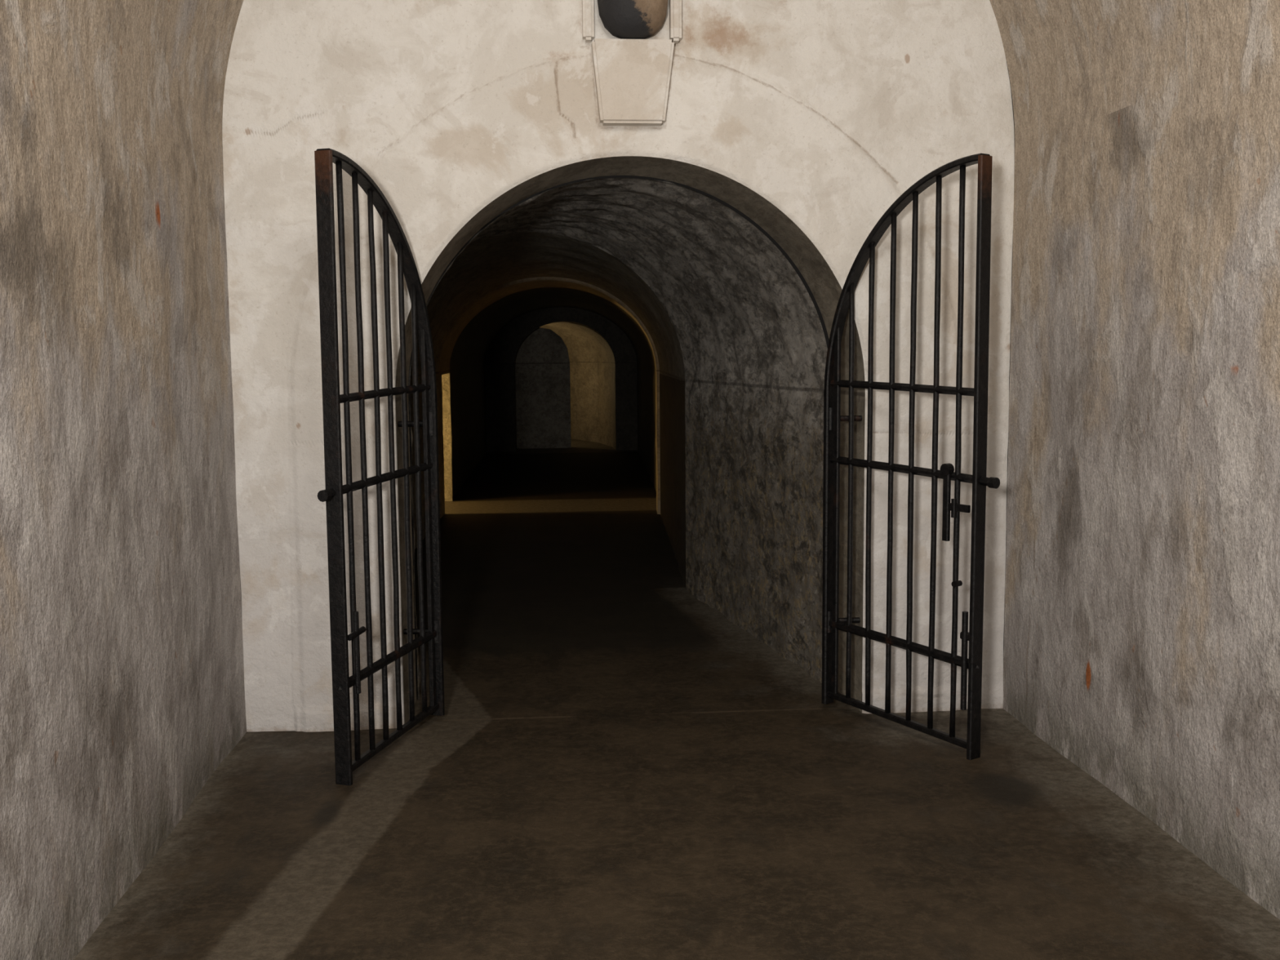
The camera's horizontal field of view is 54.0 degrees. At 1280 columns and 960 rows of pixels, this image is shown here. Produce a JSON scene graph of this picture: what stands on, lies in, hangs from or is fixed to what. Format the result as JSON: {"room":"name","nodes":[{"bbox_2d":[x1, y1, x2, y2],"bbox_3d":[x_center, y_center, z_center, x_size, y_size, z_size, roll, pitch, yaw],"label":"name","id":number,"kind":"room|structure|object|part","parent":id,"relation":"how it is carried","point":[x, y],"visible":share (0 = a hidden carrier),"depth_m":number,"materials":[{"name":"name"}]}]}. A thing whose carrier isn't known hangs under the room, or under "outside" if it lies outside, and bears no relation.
{"room":"underground vaulted tunnel","nodes":[
{"label":"underground vaulted tunnel","id":0,"kind":"room"},
{"bbox_2d":[0,6,246,959],"bbox_3d":[-1.404,0.272,1.369,0.029,2.500,8.088,-1,6,-5],"label":"wall","id":1,"kind":"structure","parent":0,"point":[122,688],"depth_m":3.73,"materials":[{"name":"paint"}]},
{"bbox_2d":[232,373,452,501],"bbox_3d":[-3.262,-0.395,13.257,2.440,1.420,1.100,-1,6,-5],"label":"wall","id":2,"kind":"structure","parent":0,"point":[446,377],"depth_m":13.89,"materials":[{"name":"paint"}]},
{"bbox_2d":[395,395,416,724],"bbox_3d":[-1.059,0.351,5.701,0.009,1.450,0.434,-1,6,-3],"label":"wall","id":3,"kind":"structure","parent":0,"point":[398,401],"depth_m":5.60,"materials":[{"name":"brown paint"}]},
{"bbox_2d":[314,148,444,785],"bbox_3d":[-1.084,-0.059,5.084,0.176,2.393,0.929,1,6,17],"label":"iron gate","id":4,"kind":"object","parent":3,"relation":"attached to","point":[324,158],"visible":1,"depth_m":4.98,"materials":[{"name":"black metal"}]},
{"bbox_3d":[-1.034,-0.778,5.033,0.060,0.953,0.833,1,6,17],"label":"arched rail","id":5,"kind":"part","parent":4,"relation":"part of","materials":[{"name":"black metal"}]},
{"bbox_3d":[-1.021,1.064,5.217,0.030,0.068,0.821,1,6,17],"label":"rail","id":6,"kind":"part","parent":4,"relation":"part of","materials":[{"name":"black metal"}]},
{"bbox_2d":[409,377,425,548],"bbox_3d":[-1.897,-0.127,10.446,0.022,1.440,4.051,-1,6,-3],"label":"wall","id":7,"kind":"structure","parent":0,"point":[413,463],"depth_m":11.02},
{"bbox_2d":[435,374,452,518],"bbox_3d":[-2.047,-0.398,13.190,0.035,1.420,1.470,-1,6,-4],"label":"wall","id":8,"kind":"structure","parent":0,"point":[438,378],"depth_m":12.59,"materials":[{"name":"paint"}]},
{"bbox_2d":[449,365,486,497],"bbox_3d":[-2.326,-0.818,17.285,0.029,1.420,6.781,-1,6,-3],"label":"wall","id":9,"kind":"structure","parent":0,"point":[467,387],"depth_m":16.51,"materials":[{"name":"paint"}]},
{"bbox_2d":[514,327,571,448],"bbox_3d":[-1.701,-1.577,21.484,1.010,2.060,0.200,-1,6,-5],"label":"wall pier","id":10,"kind":"object","parent":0,"point":[542,384],"visible":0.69,"depth_m":21.40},
{"bbox_2d":[409,231,684,381],"bbox_3d":[-2.054,-2.049,17.392,5.564,1.043,18.239,-1,6,-5],"label":"ceiling","id":11,"kind":"structure","parent":0,"point":[486,264],"depth_m":11.93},
{"bbox_2d":[484,306,637,452],"bbox_3d":[-1.293,-1.656,20.703,2.500,2.370,0.001,-1,6,-5],"label":"wall","id":12,"kind":"structure","parent":0,"point":[500,355],"depth_m":20.67,"materials":[{"name":"paint"}]},
{"bbox_2d":[569,364,616,450],"bbox_3d":[-1.422,-1.425,23.198,0.722,1.400,5.138,-4,7,-31],"label":"wall","id":13,"kind":"structure","parent":0,"point":[593,387],"depth_m":22.80,"materials":[{"name":"paint"}]},
{"bbox_2d":[408,177,827,395],"bbox_3d":[-0.440,-1.032,7.130,2.501,1.017,2.580,-1,6,-5],"label":"ceiling","id":14,"kind":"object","parent":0,"point":[739,311],"visible":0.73,"depth_m":6.87,"materials":[{"name":"paint"}]},
{"bbox_2d":[222,0,1014,732],"bbox_3d":[-0.045,-1.011,5.421,3.404,4.200,0.051,-1,6,-5],"label":"wall","id":15,"kind":"structure","parent":0,"point":[828,111],"depth_m":5.40,"materials":[{"name":"paint"}]},
{"bbox_2d":[582,0,594,42],"bbox_3d":[-0.220,-2.125,5.272,0.047,0.550,0.075,-1,6,-5],"label":"trim","id":16,"kind":"structure","parent":15,"relation":"attached to","point":[588,11],"depth_m":5.26,"materials":[{"name":"paint"}]},
{"bbox_2d":[395,155,865,399],"bbox_3d":[-0.049,-0.899,5.656,2.060,1.030,0.434,-1,6,-5],"label":"arch","id":17,"kind":"object","parent":15,"relation":"attached to","point":[824,285],"visible":0.84,"depth_m":5.64,"materials":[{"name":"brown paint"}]},
{"bbox_2d":[591,38,674,126],"bbox_3d":[-0.030,-1.682,5.323,0.347,0.345,0.095,-1,6,-5],"label":"keystone","id":18,"kind":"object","parent":15,"relation":"attached to","point":[633,76],"depth_m":5.28,"materials":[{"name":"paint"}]},
{"bbox_2d":[597,0,667,39],"bbox_3d":[-0.031,-2.083,5.259,0.300,0.460,0.255,-1,6,-5],"label":"boss","id":19,"kind":"object","parent":15,"relation":"attached to","point":[623,19],"visible":0.97,"depth_m":5.20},
{"bbox_2d":[669,0,681,44],"bbox_3d":[0.149,-2.131,5.301,0.047,0.550,0.075,-1,6,-5],"label":"trim","id":20,"kind":"structure","parent":15,"relation":"attached to","point":[675,6],"depth_m":5.29,"materials":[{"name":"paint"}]},
{"bbox_2d":[0,0,1279,152],"bbox_3d":[0.274,-1.844,1.290,3.404,1.700,8.088,-1,6,-5],"label":"ceiling","id":21,"kind":"structure","parent":0,"point":[1072,64],"depth_m":4.47,"materials":[{"name":"paint"}]},
{"bbox_2d":[636,364,656,491],"bbox_3d":[0.081,-0.857,17.478,0.028,1.420,6.787,-1,6,-2],"label":"wall","id":22,"kind":"structure","parent":0,"point":[646,377],"depth_m":17.00,"materials":[{"name":"paint"}]},
{"bbox_2d":[655,372,660,514],"bbox_3d":[0.183,-0.435,13.371,0.039,1.420,1.475,0,6,0],"label":"wall","id":23,"kind":"structure","parent":0,"point":[657,375],"depth_m":12.68,"materials":[{"name":"paint"}]},
{"bbox_2d":[659,373,685,587],"bbox_3d":[0.256,-0.162,10.620,0.022,1.440,4.056,-1,6,-2],"label":"wall","id":24,"kind":"structure","parent":0,"point":[672,390],"depth_m":10.06,"materials":[{"name":"paint"}]},
{"bbox_2d":[73,439,1279,959],"bbox_3d":[-1.199,0.257,13.695,7.000,0.001,32.500,-1,6,-5],"label":"floor","id":25,"kind":"structure","parent":0,"point":[614,767],"depth_m":4.47,"materials":[{"name":"brown concrete"}]},
{"bbox_2d":[684,381,823,683],"bbox_3d":[0.615,0.169,7.340,0.037,1.450,2.611,-2,6,-13],"label":"wall","id":26,"kind":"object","parent":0,"point":[754,454],"visible":0.95,"depth_m":7.08,"materials":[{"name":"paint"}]},
{"bbox_2d":[838,391,865,712],"bbox_3d":[0.976,0.318,5.865,0.010,1.450,0.435,-1,6,-9],"label":"door jamb","id":27,"kind":"structure","parent":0,"point":[859,398],"depth_m":5.81,"materials":[{"name":"brown paint"}]},
{"bbox_2d":[822,153,999,759],"bbox_3d":[1.146,-0.099,5.293,0.178,2.393,0.945,-5,7,-35],"label":"iron gate","id":28,"kind":"object","parent":27,"relation":"attached to","point":[832,624],"visible":1,"depth_m":5.20,"materials":[{"name":"black metal"}]},
{"bbox_3d":[1.103,1.027,5.412,0.030,0.068,0.838,-5,7,-35],"label":"rail","id":29,"kind":"part","parent":28,"relation":"part of","materials":[{"name":"black metal"}]},
{"bbox_3d":[1.085,-0.815,5.227,0.060,0.953,0.850,-5,7,-35],"label":"arched rail","id":30,"kind":"part","parent":28,"relation":"part of","materials":[{"name":"black metal"}]},
{"bbox_2d":[1002,43,1279,919],"bbox_3d":[1.989,0.217,1.642,0.029,2.500,8.088,-1,6,-5],"label":"wall","id":31,"kind":"structure","parent":0,"point":[1142,615],"depth_m":4.27,"materials":[{"name":"paint"}]}
]}

